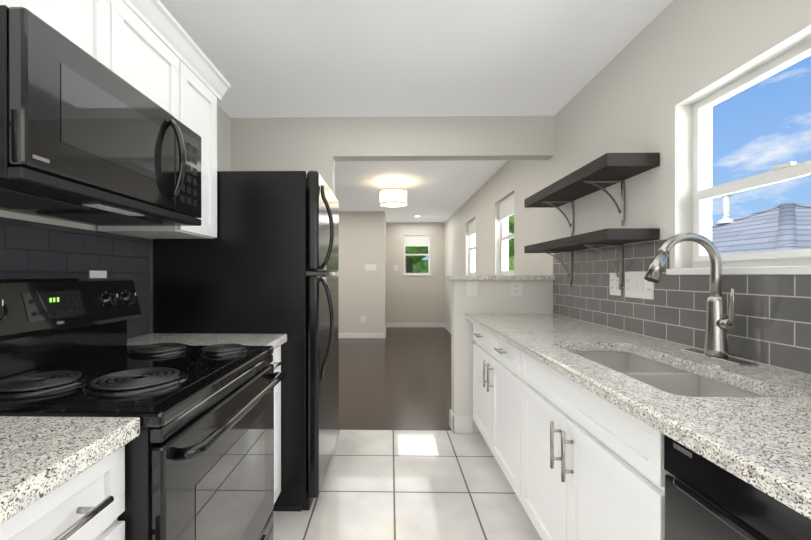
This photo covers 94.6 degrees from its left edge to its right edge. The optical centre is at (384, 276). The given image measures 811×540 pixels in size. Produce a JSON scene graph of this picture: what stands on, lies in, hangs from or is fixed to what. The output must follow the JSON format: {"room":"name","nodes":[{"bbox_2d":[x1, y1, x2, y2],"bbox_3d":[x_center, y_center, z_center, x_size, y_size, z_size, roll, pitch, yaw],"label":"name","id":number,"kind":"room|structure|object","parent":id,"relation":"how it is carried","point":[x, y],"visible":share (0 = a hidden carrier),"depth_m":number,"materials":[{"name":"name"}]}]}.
{"room":"kitchen","nodes":[
{"label":"kitchen","id":0,"kind":"room"},
{"bbox_2d":[0,105,230,332],"bbox_3d":[-1.282,-0.005,0.617,0.120,2.420,4.790,0,0,1],"label":"wall","id":1,"kind":"structure","parent":0,"point":[223,141],"depth_m":1.94,"materials":[{"name":"white paint"}]},
{"bbox_2d":[0,0,131,84],"bbox_3d":[-1.029,-0.783,1.009,0.348,0.407,0.439,0,0,1],"label":"upper cabinet","id":2,"kind":"object","parent":1,"relation":"attached to","point":[101,28],"depth_m":1.11,"materials":[{"name":"white wood"}]},
{"bbox_2d":[0,5,201,225],"bbox_3d":[-0.950,-0.390,1.171,0.502,0.374,0.756,0,0,1],"label":"over-the-range microwave","id":3,"kind":"object","parent":2,"relation":"attached to","point":[86,138],"visible":1,"depth_m":0.97,"materials":[{"name":"black metal"}]},
{"bbox_2d":[0,217,149,338],"bbox_3d":[-1.214,0.054,0.772,0.008,0.478,2.261,0,0,1],"label":"backsplash","id":4,"kind":"structure","parent":1,"relation":"attached to","point":[30,250],"depth_m":1.45,"materials":[{"name":"grey tile"}]},
{"bbox_2d":[89,271,106,277],"bbox_3d":[-1.193,0.036,1.561,0.007,0.120,0.090,0,0,1],"label":"outlet","id":5,"kind":"object","parent":4,"relation":"attached to","point":[97,274],"visible":0.21,"depth_m":1.55,"materials":[{"name":"white plastic"}]},
{"bbox_2d":[132,0,183,123],"bbox_3d":[-1.023,-0.784,1.334,0.348,0.407,0.439,0,0,1],"label":"upper cabinet","id":6,"kind":"object","parent":1,"relation":"attached to","point":[151,50],"depth_m":1.40,"materials":[{"name":"white wood"}]},
{"bbox_2d":[98,36,219,238],"bbox_3d":[-1.017,-0.589,1.722,0.348,0.800,0.335,0,0,1],"label":"upper cabinet","id":7,"kind":"object","parent":1,"relation":"attached to","point":[201,82],"depth_m":1.75,"materials":[{"name":"white wood"}]},
{"bbox_2d":[335,211,384,332],"bbox_3d":[-1.948,-0.028,7.215,3.924,2.420,0.120,0,0,1],"label":"wall","id":8,"kind":"structure","parent":0,"point":[361,245],"depth_m":7.13,"materials":[{"name":"beige paint"}]},
{"bbox_2d":[339,333,385,337],"bbox_3d":[-1.942,1.132,7.151,3.938,0.100,0.014,0,0,1],"label":"baseboard","id":9,"kind":"structure","parent":8,"relation":"attached to","point":[341,335],"depth_m":7.12,"materials":[{"name":"white wood"}]},
{"bbox_2d":[361,316,365,322],"bbox_3d":[-0.396,0.822,7.128,0.090,0.120,0.007,0,0,1],"label":"outlet","id":10,"kind":"object","parent":8,"relation":"attached to","point":[363,319],"visible":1,"depth_m":7.13,"materials":[{"name":"white plastic"}]},
{"bbox_2d":[365,264,375,270],"bbox_3d":[-0.259,-0.168,7.120,0.190,0.114,0.011,0,0,1],"label":"light switch","id":11,"kind":"object","parent":8,"relation":"attached to","point":[370,267],"visible":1,"depth_m":7.11,"materials":[{"name":"white plastic"}]},
{"bbox_2d":[385,219,385,325],"bbox_3d":[-0.033,-0.031,7.937,0.120,2.420,1.390,0,0,1],"label":"wall","id":12,"kind":"structure","parent":0,"point":[385,272],"depth_m":8.13,"materials":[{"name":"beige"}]},
{"bbox_2d":[231,117,552,432],"bbox_3d":[-1.342,-0.014,2.954,5.281,2.420,0.120,0,0,1],"label":"wall","id":13,"kind":"structure","parent":0,"point":[286,144],"depth_m":2.88,"materials":[{"name":"white paint"}]},
{"bbox_2d":[449,409,472,427],"bbox_3d":[0.896,1.131,2.987,0.745,0.130,0.016,0,0,1],"label":"baseboard","id":14,"kind":"structure","parent":13,"relation":"attached to","point":[460,424],"depth_m":2.85,"materials":[{"name":"white wood"}]},
{"bbox_2d":[466,281,477,295],"bbox_3d":[0.672,0.093,2.854,0.088,0.117,0.011,0,0,1],"label":"light switch","id":15,"kind":"object","parent":13,"relation":"attached to","point":[471,288],"visible":1,"depth_m":2.85,"materials":[{"name":"white plastic"}]},
{"bbox_2d":[446,275,554,279],"bbox_3d":[0.897,0.011,2.916,0.799,0.035,0.190,0,0,1],"label":"wall cap","id":16,"kind":"object","parent":13,"relation":"on","point":[500,277],"visible":1,"depth_m":2.82,"materials":[{"name":"stone"}]},
{"bbox_2d":[511,281,521,295],"bbox_3d":[1.010,0.093,2.850,0.088,0.117,0.007,0,0,1],"label":"outlet","id":17,"kind":"object","parent":13,"relation":"attached to","point":[516,288],"visible":1,"depth_m":2.85,"materials":[{"name":"white plastic"}]},
{"bbox_2d":[339,327,451,430],"bbox_3d":[-1.272,1.216,5.855,5.561,0.060,5.845,0,0,1],"label":"floor","id":18,"kind":"structure","parent":0,"point":[397,378],"depth_m":4.28,"materials":[{"name":"brown wood"}]},
{"bbox_2d":[273,430,541,539],"bbox_3d":[0.037,1.235,0.557,2.761,0.060,4.705,0,0,1],"label":"floor","id":19,"kind":"structure","parent":0,"point":[412,485],"depth_m":2.05,"materials":[{"name":"white tile"}]},
{"bbox_2d":[0,445,124,539],"bbox_3d":[-0.864,0.771,0.214,0.706,0.869,1.152,0,0,1],"label":"base cabinet","id":20,"kind":"object","parent":19,"relation":"on","point":[88,503],"visible":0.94,"depth_m":0.67,"materials":[{"name":"white wood"}]},
{"bbox_2d":[0,416,139,523],"bbox_3d":[-0.873,0.316,0.213,0.708,0.040,1.153,0,0,1],"label":"countertop","id":21,"kind":"structure","parent":20,"relation":"on","point":[41,457],"depth_m":0.65,"materials":[{"name":"stone"}]},
{"bbox_2d":[0,278,284,539],"bbox_3d":[-0.784,0.605,1.172,0.777,1.195,0.758,0,0,1],"label":"stove","id":22,"kind":"object","parent":19,"relation":"on","point":[199,457],"visible":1,"depth_m":1.07,"materials":[{"name":"black metal"}]},
{"bbox_2d":[153,171,338,511],"bbox_3d":[-0.714,0.329,2.279,0.920,1.740,0.760,0,0,1],"label":"fridge","id":23,"kind":"object","parent":19,"relation":"on","point":[266,261],"visible":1,"depth_m":1.90,"materials":[{"name":"black metal"}]},
{"bbox_2d":[270,345,282,503],"bbox_3d":[-0.838,0.766,1.727,0.706,0.869,0.339,0,0,1],"label":"base cabinet","id":24,"kind":"object","parent":19,"relation":"on","point":[277,362],"visible":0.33,"depth_m":1.83,"materials":[{"name":"white wood"}]},
{"bbox_2d":[127,333,286,348],"bbox_3d":[-0.847,0.310,1.726,0.708,0.040,0.342,0,0,1],"label":"countertop","id":25,"kind":"structure","parent":24,"relation":"on","point":[275,341],"depth_m":1.72,"materials":[{"name":"stone"}]},
{"bbox_2d":[473,323,664,539],"bbox_3d":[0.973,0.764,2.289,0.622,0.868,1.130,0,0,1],"label":"base cabinet","id":26,"kind":"object","parent":19,"relation":"on","point":[575,461],"depth_m":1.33,"materials":[{"name":"white wood"}]},
{"bbox_2d":[465,314,810,518],"bbox_3d":[0.929,0.312,1.230,0.677,0.040,3.248,0,0,1],"label":"countertop","id":27,"kind":"structure","parent":26,"relation":"on","point":[762,444],"depth_m":0.90,"materials":[{"name":"stone"}]},
{"bbox_2d":[570,351,764,396],"bbox_3d":[0.888,0.433,1.280,0.402,0.202,0.809,0,0,1],"label":"sink","id":28,"kind":"object","parent":27,"relation":"in","point":[665,377],"visible":0.06,"depth_m":1.27,"materials":[{"name":"silver metal"}]},
{"bbox_2d":[644,232,757,364],"bbox_3d":[1.088,0.067,1.350,0.287,0.450,0.250,0,0,1],"label":"faucet","id":29,"kind":"object","parent":27,"relation":"on","point":[718,323],"visible":0.98,"depth_m":1.33,"materials":[{"name":"silver metal"}]},
{"bbox_2d":[663,434,810,539],"bbox_3d":[0.908,0.772,0.550,0.579,0.866,0.606,0,0,1],"label":"dishwasher","id":30,"kind":"object","parent":19,"relation":"on","point":[705,499],"visible":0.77,"depth_m":0.71,"materials":[{"name":"black metal"}]},
{"bbox_2d":[386,222,444,322],"bbox_3d":[0.658,-0.033,8.680,1.477,2.420,0.120,0,0,1],"label":"wall","id":31,"kind":"structure","parent":0,"point":[415,299],"depth_m":8.62,"materials":[{"name":"beige paint"}]},
{"bbox_2d":[387,323,443,326],"bbox_3d":[0.719,1.127,8.614,1.290,0.100,0.017,0,0,1],"label":"baseboard","id":32,"kind":"structure","parent":31,"relation":"attached to","point":[388,324],"depth_m":8.61,"materials":[{"name":"white wood"}]},
{"bbox_2d":[404,236,429,273],"bbox_3d":[0.763,-0.493,8.682,0.609,0.900,0.070,0,0,1],"label":"window","id":33,"kind":"structure","parent":31,"relation":"in","point":[416,240],"depth_m":8.65,"materials":[{"name":"white"}]},
{"bbox_2d":[159,0,672,221],"bbox_3d":[-1.313,-1.265,3.494,5.561,0.080,10.550,0,0,1],"label":"ceiling","id":34,"kind":"structure","parent":0,"point":[338,58],"depth_m":2.11,"materials":[{"name":"white paint"}]},
{"bbox_2d":[379,181,406,207],"bbox_3d":[0.121,-1.080,4.875,0.362,0.300,0.362,0,0,1],"label":"ceiling light","id":35,"kind":"object","parent":34,"relation":"attached to","point":[393,197],"visible":1,"depth_m":4.75,"materials":[{"name":"white glass"}]},
{"bbox_2d":[333,116,554,160],"bbox_3d":[0.451,-1.073,2.920,1.694,0.301,0.120,0,0,1],"label":"header beam","id":36,"kind":"structure","parent":0,"point":[443,138],"depth_m":2.86,"materials":[{"name":"white paint"}]},
{"bbox_2d":[445,0,810,327],"bbox_3d":[1.387,-0.015,3.452,0.160,2.420,10.550,0,0,1],"label":"wall","id":37,"kind":"structure","parent":0,"point":[656,79],"depth_m":1.84,"materials":[{"name":"white paint"}]},
{"bbox_2d":[444,323,450,333],"bbox_3d":[1.340,1.122,5.792,0.014,0.130,5.640,0,0,1],"label":"baseboard","id":38,"kind":"structure","parent":37,"relation":"attached to","point":[446,327],"depth_m":8.10,"materials":[{"name":"white wood"}]},
{"bbox_2d":[469,219,474,274],"bbox_3d":[1.428,-0.449,5.843,0.070,0.870,0.700,0,0,1],"label":"window","id":39,"kind":"structure","parent":37,"relation":"in","point":[472,229],"depth_m":6.12,"materials":[{"name":"white"}]},
{"bbox_2d":[499,193,513,274],"bbox_3d":[1.399,-0.443,4.114,0.070,0.870,0.684,0,0,1],"label":"window","id":40,"kind":"structure","parent":37,"relation":"in","point":[506,207],"depth_m":4.32,"materials":[{"name":"white"}]},
{"bbox_2d":[524,228,659,289],"bbox_3d":[1.164,-0.076,2.268,0.243,0.297,1.070,0,0,1],"label":"shelf","id":41,"kind":"object","parent":37,"relation":"attached to","point":[619,237],"visible":1,"depth_m":1.99,"materials":[{"name":"brown wood"}]},
{"bbox_2d":[524,153,659,235],"bbox_3d":[1.164,-0.422,2.267,0.243,0.307,1.070,0,0,1],"label":"shelf","id":42,"kind":"object","parent":37,"relation":"attached to","point":[602,172],"visible":0.98,"depth_m":1.99,"materials":[{"name":"brown wood"}]},
{"bbox_2d":[553,238,810,374],"bbox_3d":[1.263,0.062,1.223,0.008,0.460,3.248,0,0,1],"label":"backsplash","id":43,"kind":"structure","parent":37,"relation":"attached to","point":[772,318],"depth_m":1.56,"materials":[{"name":"grey tile"}]},
{"bbox_2d":[610,273,620,295],"bbox_3d":[1.270,0.042,2.055,0.007,0.125,0.101,0,0,1],"label":"outlet","id":44,"kind":"object","parent":43,"relation":"attached to","point":[614,285],"visible":0.96,"depth_m":2.06,"materials":[{"name":"white plastic"}]},
{"bbox_2d":[625,271,653,299],"bbox_3d":[1.266,0.042,1.854,0.007,0.133,0.209,0,0,1],"label":"outlet","id":45,"kind":"object","parent":43,"relation":"attached to","point":[637,285],"visible":0.88,"depth_m":1.86,"materials":[{"name":"white plastic"}]},
{"bbox_2d":[666,266,810,274],"bbox_3d":[1.298,-0.018,1.249,0.093,0.028,0.842,0,0,1],"label":"sill","id":46,"kind":"structure","parent":37,"relation":"attached to","point":[787,270],"depth_m":1.28,"materials":[{"name":"white"}]},
{"bbox_2d":[692,39,810,267],"bbox_3d":[1.355,-0.390,1.247,0.060,0.715,0.782,0,0,1],"label":"kitchen window","id":47,"kind":"structure","parent":37,"relation":"in","point":[702,193],"depth_m":1.42,"materials":[{"name":"white plastic"}]},
{"label":"outside","id":48,"kind":"structure","parent":0,"visible":0},
{"bbox_3d":[16.092,1.732,7.153,48.000,0.100,45.000,0,0,1],"label":"ground","id":49,"kind":"structure","parent":48,"visible":0},
{"bbox_2d":[405,246,427,272],"bbox_3d":[0.868,-1.691,14.241,5.479,6.698,5.186,0,0,1],"label":"tree","id":50,"kind":"object","parent":49,"relation":"on","point":[411,261],"depth_m":13.89,"materials":[{"name":"green plant"}]},
{"bbox_2d":[405,256,513,272],"bbox_3d":[5.161,-0.433,25.940,8.754,4.100,22.186,0,0,22],"label":"hedge","id":51,"kind":"object","parent":49,"relation":"on","point":[420,266],"visible":0.04,"depth_m":17.11,"materials":[{"name":"green plant"}]},
{"bbox_2d":[509,214,513,245],"bbox_3d":[8.704,-2.009,18.626,6.461,7.303,4.921,0,0,1],"label":"tree","id":52,"kind":"object","parent":49,"relation":"on","point":[511,224],"depth_m":18.12,"materials":[{"name":"green plant"}]},
{"bbox_2d":[509,239,513,257],"bbox_3d":[7.353,-2.346,28.075,6.785,7.913,6.387,0,0,1],"label":"tree","id":53,"kind":"object","parent":49,"relation":"on","point":[511,250],"depth_m":26.53,"materials":[{"name":"green plant"}]},
{"bbox_2d":[712,194,810,253],"bbox_3d":[6.552,0.081,6.110,6.685,3.210,6.746,0,0,1],"label":"neighbor house","id":54,"kind":"structure","parent":49,"relation":"on","point":[784,226],"depth_m":5.40,"materials":[{"name":"grey"}]}
]}

